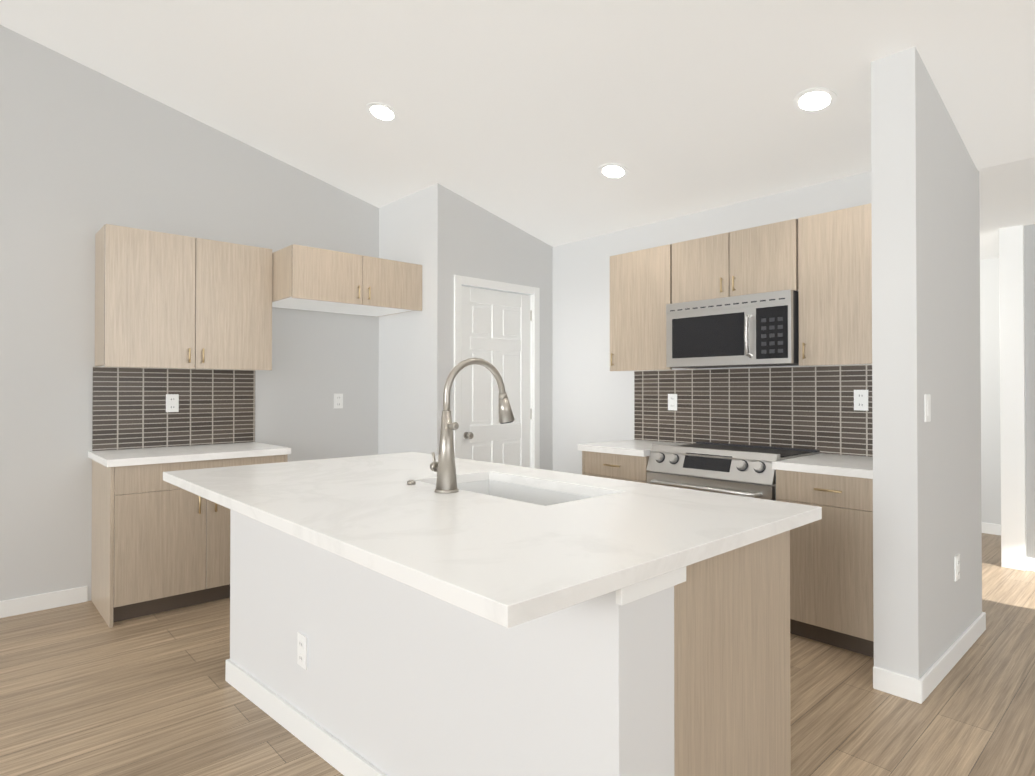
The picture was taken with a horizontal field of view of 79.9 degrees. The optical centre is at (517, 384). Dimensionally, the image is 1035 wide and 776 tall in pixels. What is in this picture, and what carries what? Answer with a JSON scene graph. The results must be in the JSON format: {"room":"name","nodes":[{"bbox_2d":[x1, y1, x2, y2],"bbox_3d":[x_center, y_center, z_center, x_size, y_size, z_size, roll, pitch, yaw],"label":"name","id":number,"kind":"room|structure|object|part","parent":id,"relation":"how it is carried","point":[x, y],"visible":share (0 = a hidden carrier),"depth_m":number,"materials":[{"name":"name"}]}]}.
{"room":"kitchen","nodes":[
{"label":"kitchen","id":0,"kind":"room"},
{"bbox_2d":[0,25,378,600],"bbox_3d":[-3.320,-0.872,3.306,6.010,4.400,0.150,0,-1,-42],"label":"wall","id":1,"kind":"structure","parent":0,"point":[87,154],"depth_m":3.81,"materials":[{"name":"grey paint"}]},
{"bbox_2d":[0,586,87,617],"bbox_3d":[-3.995,1.274,2.559,3.670,0.095,0.014,0,-1,-42],"label":"baseboard","id":2,"kind":"structure","parent":1,"relation":"attached to","point":[17,606],"depth_m":3.65,"materials":[{"name":"white wood"}]},
{"bbox_2d":[92,367,254,450],"bbox_3d":[-2.265,0.154,4.151,0.980,0.521,0.010,0,-1,-42],"label":"backsplash","id":3,"kind":"structure","parent":1,"relation":"attached to","point":[216,406],"depth_m":4.10,"materials":[{"name":"tile"}]},
{"bbox_2d":[166,394,178,411],"bbox_3d":[-2.295,0.125,4.110,0.075,0.118,0.009,0,-1,-42],"label":"outlet","id":4,"kind":"object","parent":3,"relation":"attached to","point":[172,402],"visible":1,"depth_m":4.11,"materials":[{"name":"white plastic"}]},
{"bbox_2d":[95,224,271,369],"bbox_3d":[-2.141,-0.515,4.029,0.970,0.832,0.365,0,-1,-42],"label":"upper cabinet","id":5,"kind":"object","parent":1,"relation":"attached to","point":[165,300],"visible":1,"depth_m":3.86,"materials":[{"name":"laminate"}]},
{"bbox_2d":[334,394,342,407],"bbox_3d":[-1.425,0.132,4.922,0.075,0.118,0.009,0,-1,-42],"label":"outlet","id":6,"kind":"object","parent":1,"relation":"attached to","point":[338,400],"visible":1,"depth_m":4.92,"materials":[{"name":"white plastic"}]},
{"bbox_2d":[272,244,421,316],"bbox_3d":[-1.300,-0.733,4.581,1.002,0.347,0.690,0,-1,-42],"label":"upper cabinet","id":7,"kind":"object","parent":1,"relation":"attached to","point":[313,279],"visible":0.94,"depth_m":4.31,"materials":[{"name":"laminate"}]},
{"bbox_2d":[378,183,453,454],"bbox_3d":[-0.821,-0.858,4.914,0.150,4.400,0.850,0,-1,-42],"label":"wall","id":8,"kind":"structure","parent":0,"point":[416,357],"depth_m":4.72,"materials":[{"name":"grey paint"}]},
{"bbox_2d":[460,196,552,470],"bbox_3d":[-0.116,-0.857,5.085,1.000,4.400,0.150,0,-1,-42],"label":"wall","id":9,"kind":"structure","parent":0,"point":[493,247],"depth_m":5.10,"materials":[{"name":"grey paint"}]},
{"bbox_2d":[461,286,531,467],"bbox_3d":[-0.152,0.289,4.947,0.759,2.082,0.103,0,-1,-42],"label":"door","id":10,"kind":"structure","parent":9,"relation":"in","point":[496,329],"depth_m":4.95,"materials":[{"name":"white wood"}]},
{"bbox_2d":[454,275,539,468],"bbox_3d":[-0.196,0.262,4.989,0.889,2.162,0.168,0,-1,-42],"label":"door frame","id":11,"kind":"structure","parent":9,"relation":"attached to","point":[459,281],"depth_m":5.12,"materials":[{"name":"white wood"}]},
{"bbox_2d":[0,533,1034,775],"bbox_3d":[1.020,1.364,1.720,10.300,0.100,8.520,0,-1,-42],"label":"floor","id":12,"kind":"structure","parent":0,"point":[86,689],"depth_m":2.54,"materials":[{"name":"brown wood"}]},
{"bbox_2d":[88,442,290,627],"bbox_3d":[-2.058,0.873,3.912,1.010,0.920,0.633,0,-1,-42],"label":"base cabinet","id":13,"kind":"object","parent":12,"relation":"on","point":[159,544],"visible":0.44,"depth_m":3.58,"materials":[{"name":"laminate"}]},
{"bbox_2d":[225,512,790,775],"bbox_3d":[-0.212,0.880,2.342,1.044,0.880,2.092,0,-1,-42],"label":"kitchen island","id":14,"kind":"object","parent":12,"relation":"on","point":[687,672],"depth_m":1.73,"materials":[{"name":"white paint"}]},
{"bbox_2d":[297,632,306,669],"bbox_3d":[-0.800,0.989,2.295,0.009,0.118,0.075,0,-1,-42],"label":"outlet","id":15,"kind":"object","parent":14,"relation":"attached to","point":[301,650],"visible":1,"depth_m":2.29,"materials":[{"name":"white plastic"}]},
{"bbox_2d":[163,452,821,631],"bbox_3d":[-0.328,0.411,2.430,1.360,0.058,2.406,0,-1,-42],"label":"island countertop","id":16,"kind":"structure","parent":14,"relation":"on","point":[515,546],"depth_m":1.78,"materials":[{"name":"white stone"}]},
{"bbox_3d":[-0.426,0.391,2.479,0.033,0.017,0.034,0,-1,-42],"label":"air switch button","id":17,"kind":"part","parent":16,"relation":"part of","materials":[{"name":"silver metal"}]},
{"bbox_2d":[430,358,514,492],"bbox_3d":[-0.166,0.148,2.409,0.376,0.503,0.146,0,-1,-42],"label":"faucet","id":18,"kind":"object","parent":16,"relation":"on","point":[444,467],"visible":1,"depth_m":2.29,"materials":[{"name":"silver metal"}]},
{"bbox_2d":[578,440,688,482],"bbox_3d":[0.839,0.876,4.287,0.643,0.920,0.554,0,-1,-42],"label":"base cabinet","id":19,"kind":"object","parent":12,"relation":"on","point":[626,460],"visible":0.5,"depth_m":4.10,"materials":[{"name":"laminate"}]},
{"bbox_2d":[646,442,819,500],"bbox_3d":[1.283,0.856,3.760,0.676,0.952,0.810,0,-1,-42],"label":"range","id":20,"kind":"object","parent":12,"relation":"on","point":[738,470],"visible":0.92,"depth_m":3.58,"materials":[{"name":"silver metal"}]},
{"bbox_2d":[772,453,873,657],"bbox_3d":[1.767,0.868,3.272,0.643,0.920,0.552,0,-1,-42],"label":"base cabinet","id":21,"kind":"object","parent":12,"relation":"on","point":[831,576],"visible":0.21,"depth_m":3.08,"materials":[{"name":"laminate"}]},
{"bbox_2d":[0,0,1034,259],"bbox_3d":[1.020,-2.098,1.750,10.300,1.851,8.520,0,-1,-42],"label":"ceiling","id":22,"kind":"structure","parent":0,"point":[530,116],"depth_m":3.33,"materials":[{"name":"white paint"}]},
{"bbox_2d":[366,102,397,122],"bbox_3d":[-0.823,-1.653,3.760,0.196,0.006,0.196,18,-13,-41],"label":"recessed light","id":23,"kind":"object","parent":22,"relation":"in","point":[382,112],"visible":1,"depth_m":3.75,"materials":[{"name":"white plastic"}]},
{"bbox_2d":[598,163,628,179],"bbox_3d":[0.616,-1.369,3.976,0.196,0.006,0.196,18,-12,-41],"label":"recessed light","id":24,"kind":"object","parent":22,"relation":"in","point":[614,171],"visible":1,"depth_m":3.97,"materials":[{"name":"white plastic"}]},
{"bbox_2d":[793,87,836,112],"bbox_3d":[1.451,-1.384,3.019,0.196,0.006,0.196,18,-12,-41],"label":"recessed light","id":25,"kind":"object","parent":22,"relation":"in","point":[816,100],"visible":1,"depth_m":3.01,"materials":[{"name":"white plastic"}]},
{"bbox_2d":[552,171,870,474],"bbox_3d":[1.006,-0.860,4.688,0.120,4.400,3.650,0,-1,-42],"label":"wall","id":26,"kind":"structure","parent":0,"point":[593,398],"depth_m":4.96,"materials":[{"name":"grey paint"}]},
{"bbox_2d":[610,244,697,370],"bbox_3d":[0.950,-0.512,4.384,0.364,0.832,0.518,0,-1,-42],"label":"upper cabinet","id":27,"kind":"object","parent":26,"relation":"attached to","point":[640,289],"visible":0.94,"depth_m":4.27,"materials":[{"name":"laminate"}]},
{"bbox_2d":[672,219,797,303],"bbox_3d":[1.406,-0.730,3.887,0.364,0.405,0.822,0,-1,-42],"label":"upper cabinet","id":28,"kind":"object","parent":26,"relation":"attached to","point":[758,259],"visible":0.81,"depth_m":3.74,"materials":[{"name":"laminate"}]},
{"bbox_2d":[666,289,798,368],"bbox_3d":[1.370,-0.319,3.851,0.462,0.411,0.814,0,-1,-42],"label":"microwave","id":29,"kind":"object","parent":28,"relation":"attached to","point":[756,330],"visible":0.98,"depth_m":3.69,"materials":[{"name":"grey metal"}]},
{"bbox_2d":[634,364,872,456],"bbox_3d":[1.540,0.152,3.996,0.010,0.521,1.918,0,-1,-42],"label":"backsplash","id":30,"kind":"structure","parent":26,"relation":"attached to","point":[805,407],"depth_m":3.96,"materials":[{"name":"tile"}]},
{"bbox_2d":[668,394,676,410],"bbox_3d":[1.115,0.128,4.446,0.009,0.118,0.075,0,-1,-42],"label":"outlet","id":31,"kind":"object","parent":30,"relation":"attached to","point":[672,401],"visible":1,"depth_m":4.44,"materials":[{"name":"white plastic"}]},
{"bbox_2d":[854,390,867,410],"bbox_3d":[1.958,0.090,3.524,0.009,0.118,0.075,0,-1,-42],"label":"outlet","id":32,"kind":"object","parent":30,"relation":"attached to","point":[860,400],"visible":1,"depth_m":3.52,"materials":[{"name":"white plastic"}]},
{"bbox_2d":[798,203,871,365],"bbox_3d":[1.872,-0.520,3.376,0.364,0.832,0.546,0,-1,-42],"label":"upper cabinet","id":33,"kind":"object","parent":26,"relation":"attached to","point":[835,282],"visible":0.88,"depth_m":3.33,"materials":[{"name":"laminate"}]},
{"bbox_2d":[871,47,981,678],"bbox_3d":[2.035,-0.874,3.040,1.145,4.400,0.170,0,-1,-42],"label":"wall","id":34,"kind":"structure","parent":0,"point":[927,517],"depth_m":2.69,"materials":[{"name":"grey paint"}]},
{"bbox_2d":[924,394,930,421],"bbox_3d":[1.773,0.102,2.670,0.075,0.118,0.010,0,-1,-42],"label":"light switch","id":35,"kind":"object","parent":34,"relation":"attached to","point":[927,407],"visible":0.96,"depth_m":2.66,"materials":[{"name":"white plastic"}]},
{"bbox_2d":[904,612,985,703],"bbox_3d":[2.091,1.277,2.962,1.173,0.095,0.034,0,-1,-42],"label":"baseboard","id":36,"kind":"structure","parent":34,"relation":"attached to","point":[922,688],"depth_m":2.78,"materials":[{"name":"white wood"}]},
{"bbox_2d":[954,554,959,580],"bbox_3d":[2.127,0.885,2.987,0.075,0.118,0.009,0,-1,-42],"label":"outlet","id":37,"kind":"object","parent":34,"relation":"attached to","point":[957,565],"visible":1,"depth_m":2.97,"materials":[{"name":"white plastic"}]},
{"bbox_2d":[980,257,1000,524],"bbox_3d":[5.564,-0.864,4.290,0.150,4.400,5.850,0,-1,-42],"label":"wall","id":38,"kind":"structure","parent":0,"point":[990,398],"depth_m":5.58,"materials":[{"name":"grey paint"}]},
{"bbox_2d":[982,522,1000,534],"bbox_3d":[5.544,1.288,4.171,0.014,0.095,5.670,0,-1,-42],"label":"baseboard","id":39,"kind":"structure","parent":38,"relation":"attached to","point":[989,528],"depth_m":5.56,"materials":[{"name":"white wood"}]},
{"bbox_2d":[1024,224,1034,557],"bbox_3d":[5.177,-0.876,2.913,0.120,4.400,4.340,0,-1,-42],"label":"wall","id":40,"kind":"structure","parent":0,"point":[1029,252],"depth_m":4.45,"materials":[{"name":"grey paint"}]},
{"bbox_2d":[999,225,1026,570],"bbox_3d":[3.666,0.096,4.557,0.200,2.486,0.140,0,-1,-42],"label":"trim","id":41,"kind":"structure","parent":40,"relation":"attached to","point":[1012,393],"depth_m":4.49,"materials":[{"name":"white"}]},
{"bbox_2d":[1026,557,1034,571],"bbox_3d":[5.118,1.277,2.860,0.014,0.095,4.310,0,-1,-42],"label":"baseboard","id":42,"kind":"structure","parent":40,"relation":"attached to","point":[1030,562],"depth_m":4.43,"materials":[{"name":"white wood"}]}
]}

